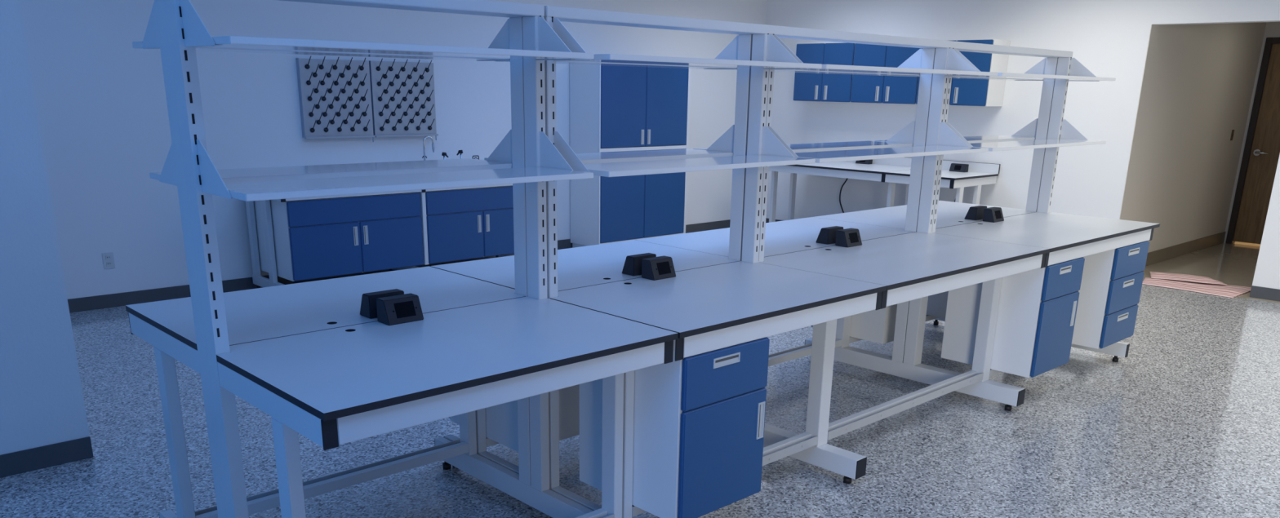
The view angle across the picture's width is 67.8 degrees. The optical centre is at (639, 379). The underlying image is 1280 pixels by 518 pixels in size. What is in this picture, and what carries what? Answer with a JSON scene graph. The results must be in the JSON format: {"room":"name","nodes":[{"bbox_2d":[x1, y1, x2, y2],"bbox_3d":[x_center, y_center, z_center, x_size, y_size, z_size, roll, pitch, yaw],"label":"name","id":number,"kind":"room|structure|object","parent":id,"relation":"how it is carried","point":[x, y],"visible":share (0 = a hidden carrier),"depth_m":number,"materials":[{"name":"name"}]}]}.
{"room":"laboratory","nodes":[
{"label":"laboratory","id":0,"kind":"room"},
{"bbox_2d":[0,0,89,455],"bbox_3d":[-4.784,-1.093,3.971,3.255,2.900,3.310,-15,23,-41],"label":"wall","id":1,"kind":"structure","parent":0,"point":[42,401],"depth_m":4.01,"materials":[{"name":"white paint"}]},
{"bbox_2d":[0,436,93,478],"bbox_3d":[-3.667,0.619,3.239,3.255,0.100,0.008,-15,23,-41],"label":"baseboard","id":2,"kind":"structure","parent":1,"relation":"attached to","point":[62,453],"depth_m":4.19,"materials":[{"name":"plastic"}]},
{"bbox_2d":[18,0,766,299],"bbox_3d":[-1.629,-2.563,8.929,8.450,2.900,0.150,-15,23,-41],"label":"wall","id":3,"kind":"structure","parent":0,"point":[100,100],"depth_m":7.47,"materials":[{"name":"white paint"}]},
{"bbox_2d":[102,252,115,269],"bbox_3d":[-3.942,-0.878,7.059,0.076,0.120,0.007,-15,23,-41],"label":"wall outlet","id":4,"kind":"object","parent":3,"relation":"attached to","point":[108,258],"visible":1,"depth_m":7.06,"materials":[{"name":"white plastic"}]},
{"bbox_2d":[106,262,111,266],"bbox_3d":[-3.941,-0.854,7.065,0.034,0.028,0.002,-15,23,-41],"label":"socket","id":5,"kind":"object","parent":4,"relation":"attached to","point":[108,264],"depth_m":7.06,"materials":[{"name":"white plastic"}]},
{"bbox_2d":[295,55,375,142],"bbox_3d":[-2.508,-2.321,7.923,0.624,0.690,0.137,-15,23,-41],"label":"drying rack","id":6,"kind":"object","parent":3,"relation":"attached to","point":[335,95],"visible":1,"depth_m":7.91,"materials":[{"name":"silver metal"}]},
{"bbox_2d":[67,219,730,312],"bbox_3d":[-1.598,-1.208,9.288,8.445,0.100,0.008,-15,23,-41],"label":"baseboard","id":7,"kind":"structure","parent":3,"relation":"attached to","point":[99,302],"depth_m":7.46,"materials":[{"name":"plastic"}]},
{"bbox_2d":[368,57,438,140],"bbox_3d":[-2.051,-2.441,8.339,0.618,0.690,0.137,-15,23,-41],"label":"drying rack","id":8,"kind":"object","parent":3,"relation":"attached to","point":[402,94],"visible":1,"depth_m":8.33,"materials":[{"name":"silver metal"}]},
{"bbox_2d":[0,241,1279,517],"bbox_3d":[2.310,0.029,5.847,15.600,0.100,11.150,-15,23,-41],"label":"floor","id":9,"kind":"structure","parent":0,"point":[1186,424],"depth_m":4.65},
{"bbox_2d":[245,183,514,288],"bbox_3d":[-2.059,-1.293,8.254,2.400,0.855,0.702,-15,23,-41],"label":"bench","id":10,"kind":"object","parent":9,"relation":"on","point":[262,282],"visible":0.23,"depth_m":7.64,"materials":[{"name":"white metal"}]},
{"bbox_2d":[253,191,423,281],"bbox_3d":[-2.456,-1.219,7.837,1.150,0.610,0.624,-15,23,-41],"label":"base cabinet","id":11,"kind":"object","parent":10,"relation":"in","point":[323,237],"visible":0.99,"depth_m":7.56,"materials":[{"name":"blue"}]},
{"bbox_2d":[355,227,357,244],"bbox_3d":[-2.270,-1.143,7.600,0.024,0.138,0.002,-15,23,-41],"label":"handle","id":12,"kind":"object","parent":11,"relation":"on","point":[356,228],"depth_m":7.60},
{"bbox_2d":[364,226,368,244],"bbox_3d":[-2.206,-1.159,7.658,0.024,0.138,0.002,-15,23,-41],"label":"handle","id":13,"kind":"object","parent":11,"relation":"on","point":[366,228],"depth_m":7.66,"materials":[{"name":"silver metal"}]},
{"bbox_2d":[417,185,514,264],"bbox_3d":[-1.600,-1.444,8.617,1.118,0.610,0.624,-15,23,-41],"label":"base cabinet","id":14,"kind":"object","parent":10,"relation":"in","point":[465,224],"visible":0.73,"depth_m":8.31,"materials":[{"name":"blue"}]},
{"bbox_2d":[479,216,480,231],"bbox_3d":[-1.414,-1.368,8.381,0.024,0.138,0.002,-15,23,-41],"label":"handle","id":15,"kind":"object","parent":14,"relation":"on","point":[479,216],"depth_m":8.38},
{"bbox_2d":[487,215,488,231],"bbox_3d":[-1.350,-1.384,8.439,0.024,0.138,0.002,-15,23,-41],"label":"handle","id":16,"kind":"object","parent":14,"relation":"on","point":[487,215],"depth_m":8.44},
{"bbox_3d":[-1.611,-1.829,8.536,1.183,0.020,0.723,-15,23,-41],"label":"countertop","id":17,"kind":"structure","parent":10,"relation":"on","visible":0},
{"bbox_2d":[422,135,435,160],"bbox_3d":[-1.867,-1.976,8.398,0.128,0.333,0.044,-15,23,-41],"label":"gooseneck faucet","id":18,"kind":"object","parent":17,"relation":"on","point":[427,136],"visible":0.74,"depth_m":8.36,"materials":[{"name":"silver metal"}]},
{"bbox_2d":[441,152,448,159],"bbox_3d":[-1.744,-1.939,8.532,0.067,0.188,0.036,-15,23,-41],"label":"valve","id":19,"kind":"object","parent":17,"relation":"on","point":[443,154],"visible":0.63,"depth_m":8.50,"materials":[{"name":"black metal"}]},
{"bbox_2d":[456,150,462,159],"bbox_3d":[-1.633,-1.976,8.632,0.067,0.202,0.036,-15,23,-41],"label":"valve","id":20,"kind":"object","parent":17,"relation":"on","point":[460,152],"visible":0.56,"depth_m":8.60,"materials":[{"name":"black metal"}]},
{"bbox_2d":[128,0,673,517],"bbox_3d":[-0.830,-0.257,3.165,1.206,1.915,1.464,-15,23,-41],"label":"bench","id":21,"kind":"object","parent":9,"relation":"on","point":[220,384],"visible":0.83,"depth_m":2.93,"materials":[{"name":"white metal"}]},
{"bbox_2d":[132,1,510,61],"bbox_3d":[-0.971,-1.117,3.064,1.166,0.140,0.292,-15,23,-41],"label":"shelf","id":22,"kind":"object","parent":21,"relation":"attached to","point":[151,39],"visible":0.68,"depth_m":2.98,"materials":[{"name":"white metal"}]},
{"bbox_2d":[125,266,525,351],"bbox_3d":[-1.090,-0.277,3.445,1.207,0.021,0.747,-15,23,-41],"label":"countertop","id":23,"kind":"structure","parent":21,"relation":"on","point":[259,314],"depth_m":3.38,"materials":[{"name":"white laminate"}]},
{"bbox_2d":[360,288,404,319],"bbox_3d":[-0.876,-0.258,3.229,0.132,0.079,0.076,-15,23,-41],"label":"outlet box","id":24,"kind":"object","parent":23,"relation":"on","point":[368,309],"visible":0.57,"depth_m":3.18,"materials":[{"name":"black plastic"}]},
{"bbox_2d":[149,129,512,186],"bbox_3d":[-0.978,-0.757,3.175,1.166,0.140,0.292,-15,23,-41],"label":"shelf","id":25,"kind":"object","parent":21,"relation":"attached to","point":[500,157],"visible":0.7,"depth_m":3.14,"materials":[{"name":"white metal"}]},
{"bbox_2d":[180,0,594,60],"bbox_3d":[-0.667,-1.017,2.759,1.166,0.140,0.292,-15,23,-41],"label":"shelf","id":26,"kind":"object","parent":21,"relation":"attached to","point":[551,46],"visible":1,"depth_m":2.59,"materials":[{"name":"white metal"}]},
{"bbox_2d":[196,131,593,201],"bbox_3d":[-0.673,-0.657,2.870,1.166,0.140,0.292,-15,23,-41],"label":"shelf","id":27,"kind":"object","parent":21,"relation":"attached to","point":[553,166],"visible":1,"depth_m":2.75,"materials":[{"name":"white laminate"}]},
{"bbox_2d":[216,296,678,422],"bbox_3d":[-0.572,-0.108,2.925,1.207,0.021,0.747,-15,23,-41],"label":"countertop","id":28,"kind":"structure","parent":21,"relation":"on","point":[336,373],"depth_m":2.80,"materials":[{"name":"white laminate"}]},
{"bbox_2d":[376,293,423,325],"bbox_3d":[-0.792,-0.231,3.145,0.132,0.079,0.076,-15,23,-41],"label":"outlet box","id":29,"kind":"object","parent":28,"relation":"on","point":[406,308],"visible":1,"depth_m":3.12,"materials":[{"name":"black plastic"}]},
{"bbox_2d":[569,64,690,248],"bbox_3d":[-0.098,-2.343,10.068,1.275,1.862,0.470,-15,23,-41],"label":"tall cabinet","id":30,"kind":"object","parent":9,"relation":"on","point":[613,108],"visible":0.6,"depth_m":9.78,"materials":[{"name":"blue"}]},
{"bbox_2d":[444,5,1154,517],"bbox_3d":[1.145,-0.775,4.966,4.219,1.915,1.464,-15,23,-41],"label":"bench","id":31,"kind":"object","parent":9,"relation":"on","point":[830,340],"visible":0.59,"depth_m":4.31,"materials":[{"name":"white metal"}]},
{"bbox_2d":[449,384,579,452],"bbox_3d":[-0.523,-0.088,4.204,0.447,0.610,0.549,-15,23,-41],"label":"base cabinet","id":32,"kind":"object","parent":31,"relation":"attached to","point":[501,420],"visible":0.05,"depth_m":4.06,"materials":[{"name":"white"}]},
{"bbox_2d":[430,240,738,291],"bbox_3d":[-0.209,-0.509,4.248,1.206,0.021,0.747,-15,23,-41],"label":"countertop","id":33,"kind":"structure","parent":31,"relation":"on","point":[580,267],"depth_m":4.21,"materials":[{"name":"white laminate"}]},
{"bbox_2d":[622,253,656,275],"bbox_3d":[-0.004,-0.487,4.024,0.132,0.079,0.076,-15,23,-41],"label":"outlet box","id":34,"kind":"object","parent":33,"relation":"on","point":[633,264],"visible":0.73,"depth_m":3.98,"materials":[{"name":"black plastic"}]},
{"bbox_2d":[484,124,734,164],"bbox_3d":[-0.089,-0.990,3.985,1.162,0.140,0.292,-15,23,-41],"label":"shelf","id":35,"kind":"object","parent":31,"relation":"attached to","point":[723,146],"visible":0.48,"depth_m":4.11,"materials":[{"name":"white metal"}]},
{"bbox_2d":[497,35,738,69],"bbox_3d":[-0.083,-1.350,3.874,1.162,0.140,0.292,-15,23,-41],"label":"shelf","id":36,"kind":"object","parent":31,"relation":"attached to","point":[730,51],"visible":0.44,"depth_m":4.08,"materials":[{"name":"white metal"}]},
{"bbox_2d":[579,337,769,517],"bbox_3d":[0.120,0.122,3.559,0.447,0.610,0.549,-15,23,-41],"label":"base cabinet","id":37,"kind":"object","parent":31,"relation":"attached to","point":[699,420],"visible":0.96,"depth_m":3.35,"materials":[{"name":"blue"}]},
{"bbox_2d":[715,357,738,366],"bbox_3d":[0.299,-0.064,3.283,0.123,0.022,0.003,-15,23,-41],"label":"handle","id":38,"kind":"object","parent":37,"relation":"on","point":[719,362],"depth_m":3.28,"materials":[{"name":"silver metal"}]},
{"bbox_2d":[759,404,763,436],"bbox_3d":[0.443,0.152,3.498,0.024,0.128,0.002,-15,23,-41],"label":"handle","id":39,"kind":"object","parent":37,"relation":"on","point":[761,406],"depth_m":3.50,"materials":[{"name":"silver metal"}]},
{"bbox_2d":[554,126,815,177],"bbox_3d":[0.215,-0.890,3.680,1.162,0.140,0.292,-15,23,-41],"label":"shelf","id":40,"kind":"object","parent":31,"relation":"attached to","point":[774,153],"visible":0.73,"depth_m":3.60,"materials":[{"name":"white metal"}]},
{"bbox_2d":[552,17,822,69],"bbox_3d":[0.222,-1.251,3.569,1.162,0.140,0.292,-15,23,-41],"label":"shelf","id":41,"kind":"object","parent":31,"relation":"attached to","point":[778,57],"visible":0.85,"depth_m":3.45,"materials":[{"name":"white metal"}]},
{"bbox_2d":[550,261,886,338],"bbox_3d":[0.309,-0.339,3.729,1.206,0.021,0.747,-15,23,-41],"label":"countertop","id":42,"kind":"structure","parent":31,"relation":"on","point":[700,300],"depth_m":3.63,"materials":[{"name":"white laminate"}]},
{"bbox_2d":[641,256,675,280],"bbox_3d":[0.079,-0.460,3.940,0.132,0.079,0.076,-15,23,-41],"label":"outlet box","id":43,"kind":"object","parent":42,"relation":"on","point":[660,268],"visible":1,"depth_m":3.91,"materials":[{"name":"black plastic"}]},
{"bbox_2d":[636,217,915,257],"bbox_3d":[0.777,-0.768,5.147,1.508,0.021,0.747,-15,23,-41],"label":"countertop","id":44,"kind":"structure","parent":31,"relation":"on","point":[785,237],"depth_m":5.08,"materials":[{"name":"white laminate"}]},
{"bbox_2d":[815,226,843,244],"bbox_3d":[0.981,-0.746,4.922,0.132,0.079,0.076,-15,23,-41],"label":"outlet box","id":45,"kind":"object","parent":44,"relation":"on","point":[827,236],"visible":0.93,"depth_m":4.88,"materials":[{"name":"black plastic"}]},
{"bbox_2d":[693,120,915,152],"bbox_3d":[0.884,-1.246,4.873,1.474,0.140,0.292,-15,23,-41],"label":"shelf","id":46,"kind":"object","parent":31,"relation":"attached to","point":[904,137],"visible":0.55,"depth_m":5.10,"materials":[{"name":"white metal"}]},
{"bbox_2d":[701,48,922,75],"bbox_3d":[0.891,-1.606,4.762,1.474,0.140,0.292,-15,23,-41],"label":"shelf","id":47,"kind":"object","parent":31,"relation":"attached to","point":[914,61],"visible":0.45,"depth_m":5.13,"materials":[{"name":"white metal"}]},
{"bbox_2d":[810,304,897,344],"bbox_3d":[1.451,-0.607,6.004,0.460,0.610,0.549,-15,23,-41],"label":"base cabinet","id":48,"kind":"object","parent":31,"relation":"attached to","point":[877,326],"visible":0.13,"depth_m":5.78,"materials":[{"name":"white"}]},
{"bbox_2d":[767,122,988,163],"bbox_3d":[1.188,-1.146,4.568,1.474,0.140,0.292,-15,23,-41],"label":"shelf","id":49,"kind":"object","parent":31,"relation":"attached to","point":[949,143],"visible":0.75,"depth_m":4.55,"materials":[{"name":"white metal"}]},
{"bbox_2d":[772,34,997,76],"bbox_3d":[1.195,-1.506,4.457,1.474,0.140,0.292,-15,23,-41],"label":"shelf","id":50,"kind":"object","parent":31,"relation":"attached to","point":[957,65],"visible":0.78,"depth_m":4.46,"materials":[{"name":"white metal"}]},
{"bbox_2d":[759,231,1050,290],"bbox_3d":[1.295,-0.598,4.628,1.508,0.021,0.747,-15,23,-41],"label":"countertop","id":51,"kind":"structure","parent":31,"relation":"on","point":[893,262],"depth_m":4.51,"materials":[{"name":"white laminate"}]},
{"bbox_2d":[835,228,862,247],"bbox_3d":[1.064,-0.719,4.838,0.132,0.079,0.076,-15,23,-41],"label":"outlet box","id":52,"kind":"object","parent":51,"relation":"on","point":[847,237],"visible":1,"depth_m":4.81,"materials":[{"name":"black plastic"}]},
{"bbox_2d":[814,200,1034,229],"bbox_3d":[1.883,-1.058,6.155,1.537,0.021,0.747,-15,23,-41],"label":"countertop","id":53,"kind":"structure","parent":31,"relation":"on","point":[949,214],"depth_m":6.04,"materials":[{"name":"white laminate"}]},
{"bbox_2d":[964,205,986,220],"bbox_3d":[2.095,-1.039,5.938,0.132,0.079,0.076,-15,23,-41],"label":"outlet box","id":54,"kind":"object","parent":53,"relation":"on","point":[975,213],"visible":0.97,"depth_m":5.89,"materials":[{"name":"black plastic"}]},
{"bbox_2d":[926,291,948,318],"bbox_3d":[2.131,-0.786,6.624,0.500,0.610,0.549,-15,23,-41],"label":"base cabinet","id":55,"kind":"object","parent":31,"relation":"attached to","point":[936,304],"visible":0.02,"depth_m":6.45,"materials":[{"name":"white"}]},
{"bbox_2d":[873,118,1038,143],"bbox_3d":[1.985,-1.535,5.877,1.482,0.140,0.292,-15,23,-41],"label":"shelf","id":56,"kind":"object","parent":31,"relation":"attached to","point":[1028,132],"visible":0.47,"depth_m":6.23,"materials":[{"name":"white metal"}]},
{"bbox_2d":[879,57,1046,80],"bbox_3d":[1.991,-1.895,5.766,1.482,0.140,0.292,-15,23,-41],"label":"shelf","id":57,"kind":"object","parent":31,"relation":"attached to","point":[1038,68],"visible":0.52,"depth_m":6.16,"materials":[{"name":"white metal"}]},
{"bbox_2d":[941,257,1084,377],"bbox_3d":[2.094,-0.396,5.359,0.460,0.610,0.549,-15,23,-41],"label":"base cabinet","id":58,"kind":"object","parent":31,"relation":"attached to","point":[1037,312],"visible":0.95,"depth_m":5.16,"materials":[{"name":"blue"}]},
{"bbox_2d":[1071,302,1075,324],"bbox_3d":[2.407,-0.364,5.289,0.024,0.128,0.002,-15,23,-41],"label":"handle","id":59,"kind":"object","parent":58,"relation":"on","point":[1073,304],"depth_m":5.29,"materials":[{"name":"silver metal"}]},
{"bbox_2d":[944,119,1106,151],"bbox_3d":[2.289,-1.435,5.572,1.482,0.140,0.292,-15,23,-41],"label":"shelf","id":60,"kind":"object","parent":31,"relation":"attached to","point":[1070,135],"visible":0.75,"depth_m":5.60,"materials":[{"name":"white metal"}]},
{"bbox_2d":[950,48,1115,81],"bbox_3d":[2.296,-1.796,5.460,1.482,0.140,0.292,-15,23,-41],"label":"shelf","id":61,"kind":"object","parent":31,"relation":"attached to","point":[1077,72],"visible":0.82,"depth_m":5.51,"materials":[{"name":"white metal"}]},
{"bbox_2d":[932,212,1159,252],"bbox_3d":[2.401,-0.889,5.636,1.537,0.021,0.747,-15,23,-41],"label":"countertop","id":62,"kind":"structure","parent":31,"relation":"on","point":[1055,232],"depth_m":5.54,"materials":[{"name":"white laminate"}]},
{"bbox_2d":[982,207,1004,222],"bbox_3d":[2.179,-1.012,5.854,0.132,0.079,0.076,-15,23,-41],"label":"outlet box","id":63,"kind":"object","parent":62,"relation":"on","point":[993,215],"visible":1,"depth_m":5.82,"materials":[{"name":"black plastic"}]},
{"bbox_2d":[1071,240,1149,349],"bbox_3d":[2.775,-0.575,5.979,0.500,0.610,0.549,-15,23,-41],"label":"base cabinet","id":64,"kind":"object","parent":31,"relation":"attached to","point":[1112,280],"visible":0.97,"depth_m":5.72,"materials":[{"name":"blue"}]},
{"bbox_2d":[768,165,996,222],"bbox_3d":[2.501,-1.838,10.303,0.856,0.850,2.330,-15,23,-41],"label":"bench","id":65,"kind":"object","parent":9,"relation":"on","point":[892,180],"visible":0.36,"depth_m":9.88,"materials":[{"name":"white metal"}]},
{"bbox_2d":[786,157,911,173],"bbox_3d":[2.238,-2.389,10.435,0.886,0.116,1.563,-15,23,-41],"label":"countertop","id":66,"kind":"structure","parent":65,"relation":"on","point":[878,166],"depth_m":10.33,"materials":[{"name":"white laminate"}]},
{"bbox_2d":[839,178,848,213],"bbox_3d":[2.460,-1.995,10.815,0.057,0.858,0.508,-15,23,-41],"label":"power cable","id":67,"kind":"object","parent":66,"relation":"hanging from","point":[846,179],"visible":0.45,"depth_m":10.97,"materials":[{"name":"black rubber"}]},
{"bbox_2d":[855,159,872,164],"bbox_3d":[2.505,-2.449,10.640,0.076,0.079,0.175,-15,23,-41],"label":"outlet box","id":68,"kind":"object","parent":66,"relation":"on","point":[860,162],"visible":0.51,"depth_m":10.61,"materials":[{"name":"black plastic"}]},
{"bbox_2d":[883,160,1000,180],"bbox_3d":[3.050,-2.124,9.620,0.886,0.116,0.792,-15,23,-41],"label":"countertop","id":69,"kind":"structure","parent":65,"relation":"on","point":[975,170],"depth_m":9.67,"materials":[{"name":"white laminate"}]},
{"bbox_2d":[949,163,968,172],"bbox_3d":[3.288,-2.180,9.813,0.076,0.079,0.175,-15,23,-41],"label":"outlet box","id":70,"kind":"object","parent":69,"relation":"on","point":[957,167],"visible":1,"depth_m":9.79,"materials":[{"name":"black plastic"}]},
{"bbox_2d":[1142,271,1251,297],"bbox_3d":[5.042,-0.886,8.721,0.699,0.047,0.940,-15,23,-41],"label":"rug","id":71,"kind":"object","parent":9,"relation":"on","point":[1157,279],"visible":0.98,"depth_m":8.67,"materials":[{"name":"pink fabric"}]},
{"bbox_2d":[765,0,1279,289],"bbox_3d":[5.247,-2.153,8.007,0.150,2.900,11.070,-15,23,-41],"label":"wall","id":72,"kind":"structure","parent":0,"point":[1110,38],"depth_m":9.36,"materials":[{"name":"white paint"}]},
{"bbox_2d":[765,217,783,222],"bbox_3d":[2.971,-1.518,10.566,0.008,0.100,4.377,-15,23,-41],"label":"trim","id":73,"kind":"structure","parent":72,"relation":"attached to","point":[766,219],"depth_m":11.92,"materials":[{"name":"plastic"}]},
{"bbox_2d":[793,42,854,102],"bbox_3d":[2.146,-3.431,10.655,0.354,0.622,0.778,-15,23,-41],"label":"upper cabinet","id":74,"kind":"object","parent":72,"relation":"attached to","point":[808,86],"visible":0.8,"depth_m":10.52,"materials":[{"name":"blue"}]},
{"bbox_2d":[846,157,911,166],"bbox_3d":[2.554,-2.481,10.720,0.014,0.098,1.563,-15,23,-41],"label":"backsplash","id":75,"kind":"structure","parent":72,"relation":"attached to","point":[903,162],"depth_m":10.47,"materials":[{"name":"white laminate"}]},
{"bbox_2d":[850,43,921,104],"bbox_3d":[2.691,-3.253,10.109,0.354,0.622,0.800,-15,23,-41],"label":"upper cabinet","id":76,"kind":"object","parent":72,"relation":"attached to","point":[877,89],"visible":0.62,"depth_m":10.01,"materials":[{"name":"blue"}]},
{"bbox_2d":[915,39,1010,106],"bbox_3d":[3.232,-3.076,9.566,0.354,0.622,0.770,-15,23,-41],"label":"upper cabinet","id":77,"kind":"object","parent":72,"relation":"attached to","point":[964,91],"visible":0.57,"depth_m":9.31,"materials":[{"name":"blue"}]},
{"bbox_2d":[954,88,957,102],"bbox_3d":[3.145,-2.825,9.472,0.002,0.138,0.026,-15,23,-41],"label":"handle","id":78,"kind":"object","parent":77,"relation":"on","point":[955,89],"depth_m":9.47,"materials":[{"name":"silver metal"}]},
{"bbox_2d":[942,160,1000,173],"bbox_3d":[3.366,-2.215,9.906,0.014,0.098,0.792,-15,23,-41],"label":"backsplash","id":79,"kind":"structure","parent":72,"relation":"attached to","point":[982,167],"depth_m":9.78,"materials":[{"name":"white laminate"}]},
{"bbox_2d":[1249,285,1279,301],"bbox_3d":[7.131,-0.157,6.396,0.008,0.100,5.355,-15,23,-41],"label":"baseboard","id":80,"kind":"structure","parent":72,"relation":"attached to","point":[1259,292],"depth_m":8.16,"materials":[{"name":"plastic"}]},
{"bbox_2d":[1119,22,1266,253],"bbox_3d":[5.671,-2.556,9.847,3.347,2.600,0.144,-15,23,-41],"label":"wall","id":81,"kind":"structure","parent":0,"point":[1198,79],"depth_m":9.70,"materials":[{"name":"beige paint"}]},
{"bbox_2d":[1145,231,1226,266],"bbox_3d":[5.702,-1.361,10.156,3.347,0.135,0.010,-15,23,-41],"label":"baseboard","id":82,"kind":"structure","parent":81,"relation":"attached to","point":[1165,254],"depth_m":10.34,"materials":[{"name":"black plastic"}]},
{"bbox_2d":[1230,129,1234,140],"bbox_3d":[6.612,-2.723,10.616,0.070,0.116,0.014,-15,23,-41],"label":"light switch","id":83,"kind":"object","parent":81,"relation":"attached to","point":[1233,131],"visible":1,"depth_m":10.61,"materials":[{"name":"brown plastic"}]},
{"bbox_2d":[1223,21,1279,243],"bbox_3d":[7.653,-2.649,10.267,0.120,2.600,3.100,-15,23,-41],"label":"door frame","id":84,"kind":"structure","parent":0,"point":[1272,29],"depth_m":10.79,"materials":[{"name":"beige paint"}]},
{"bbox_2d":[1225,37,1279,244],"bbox_3d":[7.330,-2.595,10.590,0.192,2.295,1.035,-15,23,-41],"label":"door","id":85,"kind":"structure","parent":84,"relation":"in","point":[1261,153],"depth_m":10.86,"materials":[{"name":"brown wood"}]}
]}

